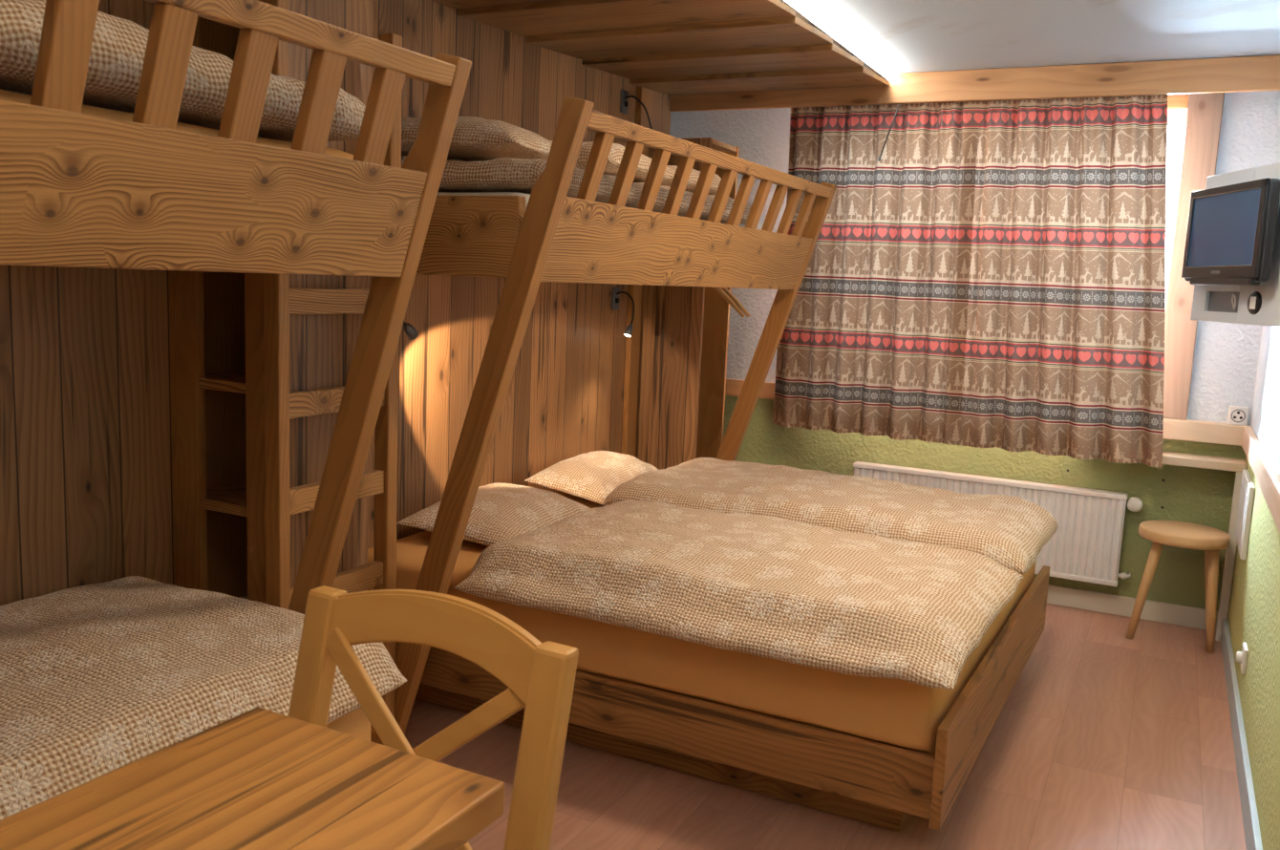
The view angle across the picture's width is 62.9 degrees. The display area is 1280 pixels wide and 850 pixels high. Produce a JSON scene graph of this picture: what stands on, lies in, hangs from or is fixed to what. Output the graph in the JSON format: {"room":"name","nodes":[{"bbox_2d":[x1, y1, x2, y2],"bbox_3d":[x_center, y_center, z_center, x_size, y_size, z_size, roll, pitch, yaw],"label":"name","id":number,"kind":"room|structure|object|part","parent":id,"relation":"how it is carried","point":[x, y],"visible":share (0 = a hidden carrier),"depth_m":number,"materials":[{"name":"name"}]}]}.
{"room":"hostel bedroom","nodes":[
{"label":"hostel bedroom","id":0,"kind":"room"},
{"bbox_2d":[0,0,670,605],"bbox_3d":[-1.325,-0.170,2.369,0.025,2.262,6.217,7,9,27],"label":"wall","id":1,"kind":"structure","parent":0,"point":[86,497],"depth_m":2.68,"materials":[{"name":"brown wood"}]},
{"bbox_2d":[403,320,418,340],"bbox_3d":[-0.746,-0.366,3.195,0.077,0.198,0.274,-2,9,-31],"label":"reading lamp","id":2,"kind":"object","parent":1,"relation":"attached to","point":[410,330],"visible":0.28,"depth_m":3.11,"materials":[{"name":"grey metal"}]},
{"bbox_2d":[611,286,634,336],"bbox_3d":[-0.072,-0.500,4.615,0.060,0.211,0.165,-3,9,-32],"label":"reading lamp","id":3,"kind":"object","parent":1,"relation":"attached to","point":[615,300],"visible":1,"depth_m":4.63,"materials":[{"name":"grey metal"}]},
{"bbox_3d":[-0.109,-0.564,4.659,0.012,0.100,0.056,7,9,27],"label":"wall plate","id":4,"kind":"part","parent":3,"relation":"part of","materials":[{"name":"grey metal"}]},
{"bbox_2d":[621,86,650,457],"bbox_3d":[-0.030,-0.422,4.830,0.028,2.190,0.090,7,9,27],"label":"trim","id":5,"kind":"structure","parent":1,"relation":"attached to","point":[632,343],"depth_m":4.82,"materials":[{"name":"brown wood"}]},
{"bbox_2d":[619,88,656,150],"bbox_3d":[0.009,-1.308,4.550,0.192,0.284,0.054,4,8,8],"label":"reading lamp","id":6,"kind":"object","parent":1,"relation":"attached to","point":[624,104],"visible":0.67,"depth_m":4.53,"materials":[{"name":"grey metal"}]},
{"bbox_3d":[-0.068,-1.405,4.548,0.012,0.100,0.056,7,9,27],"label":"wall plate","id":7,"kind":"part","parent":6,"relation":"part of","materials":[{"name":"grey metal"}]},
{"bbox_2d":[430,0,889,95],"bbox_3d":[-0.803,-1.183,1.983,1.040,0.039,6.180,7,9,27],"label":"wooden ceiling","id":8,"kind":"structure","parent":1,"relation":"attached to","point":[668,47],"depth_m":3.77,"materials":[{"name":"brown wood"}]},
{"bbox_2d":[779,0,889,81],"bbox_3d":[-0.358,-1.161,1.750,0.035,0.020,6.170,7,9,27],"label":"led strip","id":9,"kind":"object","parent":1,"relation":"attached to","point":[800,13],"visible":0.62,"depth_m":3.77,"materials":[{"name":"glowing white light-emitting plastic diffuser"}]},
{"bbox_2d":[877,103,900,161],"bbox_3d":[1.071,-1.260,4.504,0.080,0.241,0.012,6,9,22],"label":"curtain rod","id":10,"kind":"object","parent":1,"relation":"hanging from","point":[880,156],"visible":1,"depth_m":4.50,"materials":[{"name":"grey metal"}]},
{"bbox_2d":[669,55,1279,111],"bbox_3d":[1.280,-1.420,4.394,2.544,0.124,0.030,7,9,27],"label":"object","id":11,"kind":"structure","parent":1,"relation":"attached to","point":[1262,73],"depth_m":4.23,"materials":[{"name":"brown wood"}]},
{"bbox_2d":[404,603,1246,849],"bbox_3d":[-0.290,1.103,2.134,3.004,0.100,6.680,7,9,27],"label":"floor","id":12,"kind":"structure","parent":0,"point":[1103,739],"depth_m":2.91,"materials":[{"name":"laminate"}]},
{"bbox_2d":[0,0,471,614],"bbox_3d":[-1.264,0.213,1.458,0.971,1.763,2.062,7,9,27],"label":"bunk","id":13,"kind":"object","parent":12,"relation":"on","point":[77,189],"visible":0.96,"depth_m":1.66,"materials":[{"name":"brown wood"}]},
{"bbox_2d":[0,89,353,159],"bbox_3d":[-1.324,-0.388,1.420,0.745,0.196,1.960,7,9,27],"label":"mattress","id":14,"kind":"object","parent":13,"relation":"on","point":[5,95],"visible":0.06,"depth_m":1.65,"materials":[{"name":"fabric"}]},
{"bbox_2d":[0,0,365,142],"bbox_3d":[-1.222,-0.590,1.502,0.737,0.159,1.674,7,9,27],"label":"duvet","id":15,"kind":"object","parent":14,"relation":"on","point":[118,45],"visible":0.42,"depth_m":1.62,"materials":[{"name":"fabric"}]},
{"bbox_3d":[-0.823,-0.570,1.140,0.050,0.044,1.976,7,9,27],"label":"guard rail","id":16,"kind":"part","parent":13,"relation":"part of","materials":[{"name":"brown wood"}]},
{"bbox_3d":[-0.653,0.125,2.276,0.633,1.763,0.042,7,9,27],"label":"post","id":17,"kind":"part","parent":13,"relation":"part of","materials":[{"name":"brown wood"}]},
{"bbox_2d":[0,707,504,849],"bbox_3d":[-0.627,0.836,0.866,0.407,0.750,1.185,7,9,27],"label":"table","id":18,"kind":"object","parent":12,"relation":"on","point":[258,778],"visible":1,"depth_m":1.18,"materials":[{"name":"brown wood"}]},
{"bbox_2d":[168,0,371,603],"bbox_3d":[-0.955,-0.081,2.723,0.331,2.020,0.360,7,9,27],"label":"shelf unit","id":19,"kind":"object","parent":12,"relation":"on","point":[217,331],"visible":0.21,"depth_m":2.64,"materials":[{"name":"brown wood"}]},
{"bbox_3d":[-1.093,-0.097,2.792,0.020,2.020,0.360,7,9,27],"label":"panel","id":20,"kind":"part","parent":19,"relation":"part of","materials":[{"name":"brown wood"}]},
{"bbox_3d":[-0.959,-0.115,2.712,0.287,0.026,0.333,7,9,27],"label":"shelf","id":21,"kind":"part","parent":19,"relation":"part of","materials":[{"name":"brown wood"}]},
{"bbox_3d":[-0.972,0.187,2.754,0.287,0.026,0.333,7,9,27],"label":"shelf","id":22,"kind":"part","parent":19,"relation":"part of","materials":[{"name":"brown wood"}]},
{"bbox_3d":[-0.913,-0.050,2.518,0.068,2.020,0.030,7,9,27],"label":"post","id":23,"kind":"part","parent":19,"relation":"part of","materials":[{"name":"brown wood"}]},
{"bbox_3d":[-0.812,-0.067,2.667,0.022,2.020,0.330,7,9,27],"label":"panel","id":24,"kind":"part","parent":19,"relation":"part of","materials":[{"name":"brown wood"}]},
{"bbox_2d":[261,0,402,718],"bbox_3d":[-0.752,-0.005,2.587,0.048,1.925,0.414,7,9,27],"label":"ladder","id":25,"kind":"object","parent":12,"relation":"on","point":[280,301],"visible":0.39,"depth_m":2.47,"materials":[{"name":"brown wood"}]},
{"bbox_3d":[-0.839,0.015,2.419,0.048,1.925,0.034,7,9,27],"label":"rail","id":26,"kind":"part","parent":25,"relation":"part of","materials":[{"name":"brown wood"}]},
{"bbox_3d":[-0.667,-0.024,2.753,0.048,1.925,0.040,7,9,27],"label":"rail","id":27,"kind":"part","parent":25,"relation":"part of","materials":[{"name":"brown wood"}]},
{"bbox_2d":[370,724,383,745],"bbox_3d":[-1.342,0.889,1.579,0.845,0.385,1.944,7,9,27],"label":"bed","id":28,"kind":"object","parent":12,"relation":"on","point":[374,737],"visible":0.02,"depth_m":2.22,"materials":[{"name":"brown wood"}]},
{"bbox_2d":[326,707,370,741],"bbox_3d":[-1.339,0.753,1.561,0.825,0.346,1.879,7,9,27],"label":"mattress","id":29,"kind":"object","parent":28,"relation":"on","point":[355,723],"visible":0.07,"depth_m":2.12,"materials":[{"name":"orange fabric"}]},
{"bbox_2d":[0,576,407,820],"bbox_3d":[-1.274,0.525,1.579,0.881,0.172,1.830,7,9,27],"label":"duvet","id":30,"kind":"object","parent":29,"relation":"on","point":[96,680],"visible":0.81,"depth_m":1.88,"materials":[{"name":"fabric"}]},
{"bbox_2d":[288,585,578,849],"bbox_3d":[-0.420,0.710,1.311,0.462,0.894,0.545,7,9,29],"label":"chair","id":31,"kind":"object","parent":12,"relation":"on","point":[540,678],"visible":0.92,"depth_m":1.43,"materials":[{"name":"brown wood"}]},
{"bbox_3d":[-0.504,0.680,1.575,0.054,0.872,0.125,7,9,29],"label":"post","id":32,"kind":"part","parent":31,"relation":"part of","materials":[{"name":"brown wood"}]},
{"bbox_3d":[-0.285,0.295,1.464,0.360,0.104,0.063,7,9,29],"label":"crest rail","id":33,"kind":"part","parent":31,"relation":"part of","materials":[{"name":"brown wood"}]},
{"bbox_3d":[-0.150,0.724,1.379,0.054,0.872,0.125,7,9,29],"label":"post","id":34,"kind":"part","parent":31,"relation":"part of","materials":[{"name":"brown wood"}]},
{"bbox_2d":[394,95,836,733],"bbox_3d":[-0.136,-0.044,3.644,0.971,1.763,2.016,7,9,27],"label":"bunk","id":35,"kind":"object","parent":12,"relation":"on","point":[558,238],"visible":0.91,"depth_m":2.75,"materials":[{"name":"brown wood"}]},
{"bbox_2d":[436,192,530,210],"bbox_3d":[-0.197,-0.634,3.607,0.745,0.173,1.910,7,9,27],"label":"mattress","id":36,"kind":"object","parent":35,"relation":"on","point":[526,196],"visible":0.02,"depth_m":2.66,"materials":[{"name":"fabric"}]},
{"bbox_2d":[401,157,751,224],"bbox_3d":[-0.231,-0.762,3.457,0.756,0.094,1.509,7,9,27],"label":"duvet","id":37,"kind":"object","parent":36,"relation":"on","point":[504,174],"visible":0.29,"depth_m":2.77,"materials":[{"name":"fabric"}]},
{"bbox_2d":[401,116,552,161],"bbox_3d":[-0.511,-0.811,2.962,0.560,0.114,0.360,6,9,21],"label":"pillow","id":38,"kind":"object","parent":37,"relation":"on","point":[474,138],"visible":0.47,"depth_m":2.81,"materials":[{"name":"fabric"}]},
{"bbox_2d":[549,140,721,194],"bbox_3d":[-0.173,-0.867,3.549,0.664,0.094,0.917,7,9,27],"label":"blanket","id":39,"kind":"object","parent":37,"relation":"on","point":[616,153],"visible":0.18,"depth_m":3.20,"materials":[{"name":"fabric"}]},
{"bbox_3d":[-0.435,0.075,2.697,0.633,1.763,0.044,7,9,27],"label":"post","id":40,"kind":"part","parent":35,"relation":"part of","materials":[{"name":"brown wood"}]},
{"bbox_3d":[0.304,-0.827,3.326,0.050,0.044,1.930,7,9,27],"label":"guard rail","id":41,"kind":"part","parent":35,"relation":"part of","materials":[{"name":"brown wood"}]},
{"bbox_3d":[0.464,-0.130,4.441,0.633,1.763,0.042,7,9,27],"label":"post","id":42,"kind":"part","parent":35,"relation":"part of","materials":[{"name":"brown wood"}]},
{"bbox_2d":[635,137,739,469],"bbox_3d":[0.207,-0.328,4.994,0.318,1.980,0.334,7,9,27],"label":"wardrobe","id":43,"kind":"object","parent":12,"relation":"on","point":[684,331],"visible":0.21,"depth_m":4.88,"materials":[{"name":"brown wood"}]},
{"bbox_3d":[0.278,-0.345,5.133,0.318,1.980,0.020,7,9,27],"label":"panel","id":44,"kind":"part","parent":43,"relation":"part of","materials":[{"name":"brown wood"}]},
{"bbox_3d":[0.254,-1.294,4.856,0.303,0.023,0.292,7,9,27],"label":"panel","id":45,"kind":"part","parent":43,"relation":"part of","materials":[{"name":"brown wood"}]},
{"bbox_2d":[713,287,745,318],"bbox_3d":[0.281,-0.645,4.870,0.461,0.266,0.024,7,9,27],"label":"clothes hanger","id":46,"kind":"object","parent":43,"relation":"hanging from","point":[719,290],"visible":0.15,"depth_m":4.80,"materials":[{"name":"brown wood"}]},
{"bbox_2d":[721,287,750,317],"bbox_3d":[0.312,-0.652,4.932,0.461,0.266,0.024,7,9,27],"label":"clothes hanger","id":47,"kind":"object","parent":43,"relation":"hanging from","point":[728,292],"visible":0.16,"depth_m":4.86,"materials":[{"name":"brown wood"}]},
{"bbox_2d":[395,565,1049,831],"bbox_3d":[0.295,0.696,3.614,1.900,0.345,1.737,7,9,27],"label":"double bed","id":48,"kind":"object","parent":12,"relation":"on","point":[870,781],"visible":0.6,"depth_m":2.75,"materials":[{"name":"brown wood"}]},
{"bbox_3d":[-0.111,0.771,2.901,1.829,0.153,0.027,7,9,27],"label":"rail","id":49,"kind":"part","parent":48,"relation":"part of","materials":[{"name":"brown wood"}]},
{"bbox_2d":[367,490,1035,754],"bbox_3d":[0.284,0.548,3.600,1.849,0.316,1.667,7,9,27],"label":"mattress","id":50,"kind":"object","parent":48,"relation":"on","point":[900,713],"visible":0.16,"depth_m":2.72,"materials":[{"name":"orange fabric"}]},
{"bbox_2d":[396,482,590,546],"bbox_3d":[-0.466,0.289,3.589,0.438,0.132,0.660,5,8,20],"label":"pillow","id":51,"kind":"object","parent":50,"relation":"on","point":[501,512],"visible":0.65,"depth_m":3.43,"materials":[{"name":"fabric"}]},
{"bbox_2d":[525,450,658,505],"bbox_3d":[-0.157,0.195,4.313,0.355,0.141,0.680,6,9,22],"label":"pillow","id":52,"kind":"object","parent":50,"relation":"on","point":[591,476],"visible":0.81,"depth_m":4.10,"materials":[{"name":"fabric"}]},
{"bbox_2d":[454,500,1023,689],"bbox_3d":[0.322,0.420,3.076,1.415,0.178,0.986,7,9,27],"label":"duvet","id":53,"kind":"object","parent":50,"relation":"on","point":[767,586],"visible":1,"depth_m":2.80,"materials":[{"name":"fabric"}]},
{"bbox_2d":[603,457,1058,575],"bbox_3d":[0.711,0.291,3.871,1.507,0.163,0.796,7,9,27],"label":"duvet","id":54,"kind":"object","parent":50,"relation":"on","point":[1011,531],"visible":0.83,"depth_m":3.66,"materials":[{"name":"fabric"}]},
{"bbox_3d":[1.111,0.740,3.199,0.026,0.247,1.738,7,9,28],"label":"footboard","id":55,"kind":"part","parent":48,"relation":"part of","materials":[{"name":"brown wood"}]},
{"bbox_2d":[1125,520,1230,653],"bbox_3d":[2.145,0.640,4.180,0.325,0.465,0.335,7,9,27],"label":"stool","id":56,"kind":"object","parent":12,"relation":"on","point":[1171,533],"visible":1,"depth_m":4.08,"materials":[{"name":"brown wood"}]},
{"bbox_3d":[2.019,0.655,4.184,0.103,0.423,0.041,5,8,18],"label":"leg","id":57,"kind":"part","parent":56,"relation":"part of","materials":[{"name":"brown wood"}]},
{"bbox_3d":[2.153,0.434,4.145,0.322,0.046,0.322,7,9,27],"label":"seat","id":58,"kind":"part","parent":56,"relation":"part of","materials":[{"name":"brown wood"}]},
{"bbox_3d":[2.297,0.662,4.219,0.143,0.426,0.040,-4,10,-38],"label":"leg","id":59,"kind":"part","parent":56,"relation":"part of","materials":[{"name":"brown wood"}]},
{"bbox_3d":[2.227,0.678,4.081,0.067,0.420,0.040,10,11,41],"label":"leg","id":60,"kind":"part","parent":56,"relation":"part of","materials":[{"name":"brown wood"}]},
{"bbox_2d":[1162,450,1246,641],"bbox_3d":[2.128,0.476,4.368,0.621,0.730,0.154,7,9,27],"label":"board","id":61,"kind":"object","parent":12,"relation":"on","point":[1237,465],"visible":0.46,"depth_m":4.19,"materials":[{"name":"brown wood"}]},
{"bbox_3d":[2.362,0.529,4.189,0.032,0.694,0.030,7,9,27],"label":"support leg","id":62,"kind":"part","parent":61,"relation":"part of","materials":[{"name":"paint"}]},
{"bbox_2d":[669,90,1279,611],"bbox_3d":[1.212,-0.413,4.892,2.904,2.264,0.120,7,9,27],"label":"wall","id":63,"kind":"structure","parent":0,"point":[1226,354],"depth_m":4.49,"materials":[{"name":"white paint"}]},
{"bbox_2d":[725,378,775,399],"bbox_3d":[0.383,-0.197,5.265,0.740,0.080,0.022,7,9,27],"label":"trim","id":64,"kind":"structure","parent":63,"relation":"attached to","point":[734,387],"depth_m":5.19,"materials":[{"name":"brown wood"}]},
{"bbox_2d":[853,461,1142,586],"bbox_3d":[1.558,0.431,4.694,1.233,0.395,0.088,7,9,27],"label":"radiator","id":65,"kind":"object","parent":63,"relation":"attached to","point":[1085,545],"visible":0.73,"depth_m":4.51,"materials":[{"name":"white metal"}]},
{"bbox_3d":[2.082,0.335,4.403,0.060,0.060,0.055,7,9,27],"label":"valve knob","id":66,"kind":"part","parent":65,"relation":"part of","materials":[{"name":"white plastic"}]},
{"bbox_2d":[1046,584,1218,631],"bbox_3d":[1.223,0.682,4.939,2.704,0.085,0.014,7,9,27],"label":"baseboard","id":67,"kind":"structure","parent":63,"relation":"attached to","point":[1111,604],"depth_m":4.50,"materials":[{"name":"paint"}]},
{"bbox_2d":[1162,92,1243,446],"bbox_3d":[1.618,-0.745,4.585,1.952,1.460,0.165,7,9,27],"label":"window","id":68,"kind":"structure","parent":63,"relation":"in","point":[1201,123],"depth_m":4.25,"materials":[{"name":"brown wood"}]},
{"bbox_3d":[1.562,-0.735,4.679,1.450,1.250,0.050,7,9,27],"label":"frame","id":69,"kind":"part","parent":68,"relation":"part of","materials":[{"name":"white ceramic"}]},
{"bbox_3d":[1.528,-0.791,4.600,1.700,1.380,0.030,7,9,27],"label":"architrave","id":70,"kind":"part","parent":68,"relation":"part of","materials":[{"name":"brown wood"}]},
{"bbox_2d":[1227,405,1249,426],"bbox_3d":[2.401,-0.037,4.203,0.070,0.074,0.031,7,9,27],"label":"wall socket","id":71,"kind":"object","parent":63,"relation":"attached to","point":[1237,415],"visible":1,"depth_m":4.19,"materials":[{"name":"white plastic"}]},
{"bbox_2d":[791,0,1279,73],"bbox_3d":[-0.187,-1.236,1.806,3.004,0.100,6.680,7,9,27],"label":"ceiling","id":72,"kind":"structure","parent":0,"point":[897,36],"depth_m":3.63,"materials":[{"name":"paint"}]},
{"bbox_3d":[1.414,-1.439,4.392,1.800,0.078,0.077,7,9,27],"label":"rail","id":73,"kind":"object","parent":72,"relation":"attached to","visible":0},
{"bbox_2d":[772,101,980,445],"bbox_3d":[1.038,-0.695,4.648,0.874,1.496,0.077,6,9,26],"label":"curtain","id":74,"kind":"object","parent":73,"relation":"hanging from","point":[872,342],"visible":0.87,"depth_m":4.63,"materials":[{"name":"multicoloured fabric"}]},
{"bbox_2d":[960,94,1167,468],"bbox_3d":[1.737,-0.615,4.297,0.886,1.495,0.081,7,9,27],"label":"curtain","id":75,"kind":"object","parent":73,"relation":"hanging from","point":[1064,353],"visible":0.99,"depth_m":4.29,"materials":[{"name":"multicoloured fabric"}]},
{"bbox_2d":[1227,325,1279,849],"bbox_3d":[1.053,0.081,1.322,0.100,2.264,6.680,7,9,27],"label":"wall","id":76,"kind":"structure","parent":0,"point":[1253,615],"depth_m":3.08,"materials":[{"name":"green paint"}]},
{"bbox_2d":[1190,162,1279,326],"bbox_3d":[2.017,-0.589,3.452,0.064,0.508,0.646,3,8,3],"label":"panel","id":77,"kind":"object","parent":76,"relation":"attached to","point":[1248,305],"visible":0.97,"depth_m":3.44,"materials":[{"name":"white metal"}]},
{"bbox_2d":[1181,177,1279,285],"bbox_3d":[1.948,-0.623,3.447,0.074,0.324,0.505,3,8,3],"label":"television","id":78,"kind":"object","parent":77,"relation":"attached to","point":[1230,233],"visible":1,"depth_m":3.38,"materials":[{"name":"black plastic"}]},
{"bbox_3d":[1.913,-0.643,3.447,0.003,0.240,0.457,3,8,3],"label":"chrome trim","id":79,"kind":"part","parent":78,"relation":"part of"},
{"bbox_2d":[1249,296,1256,309],"bbox_3d":[1.972,-0.393,3.368,0.004,0.040,0.034,3,8,3],"label":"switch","id":80,"kind":"object","parent":77,"relation":"attached to","point":[1252,299],"depth_m":3.36,"materials":[{"name":"white plastic"}]},
{"bbox_2d":[1247,291,1261,314],"bbox_3d":[1.977,-0.393,3.368,0.037,0.076,0.079,7,9,27],"label":"socket","id":81,"kind":"object","parent":77,"relation":"attached to","point":[1254,298],"depth_m":3.35,"materials":[{"name":"black plastic"}]},
{"bbox_2d":[1220,618,1262,849],"bbox_3d":[0.946,1.150,1.484,0.016,0.095,6.446,7,9,27],"label":"baseboard","id":82,"kind":"structure","parent":76,"relation":"attached to","point":[1251,827],"depth_m":3.03,"materials":[{"name":"white wood"}]},
{"bbox_2d":[1235,641,1248,674],"bbox_3d":[1.918,0.742,3.341,0.028,0.080,0.090,7,9,27],"label":"outlet","id":83,"kind":"object","parent":76,"relation":"attached to","point":[1241,657],"visible":1,"depth_m":3.32,"materials":[{"name":"white plastic"}]},
{"bbox_3d":[1.926,0.743,3.336,0.010,0.080,0.090,7,9,27],"label":"plate","id":84,"kind":"part","parent":83,"relation":"part of","materials":[{"name":"white plastic"}]},
{"bbox_2d":[1235,469,1255,559],"bbox_3d":[2.177,0.318,3.751,0.021,0.292,0.686,7,9,27],"label":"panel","id":85,"kind":"object","parent":76,"relation":"attached to","point":[1248,489],"visible":1,"depth_m":3.72,"materials":[{"name":"white plastic"}]},
{"bbox_3d":[2.243,0.326,3.905,0.003,0.185,0.360,7,9,27],"label":"lid","id":86,"kind":"part","parent":85,"relation":"part of","materials":[{"name":"white ceramic"}]},
{"bbox_2d":[1241,426,1279,533],"bbox_3d":[0.961,0.376,1.348,0.026,0.085,6.380,7,9,27],"label":"trim","id":87,"kind":"structure","parent":76,"relation":"attached to","point":[1268,478],"depth_m":3.19,"materials":[{"name":"brown wood"}]}
]}

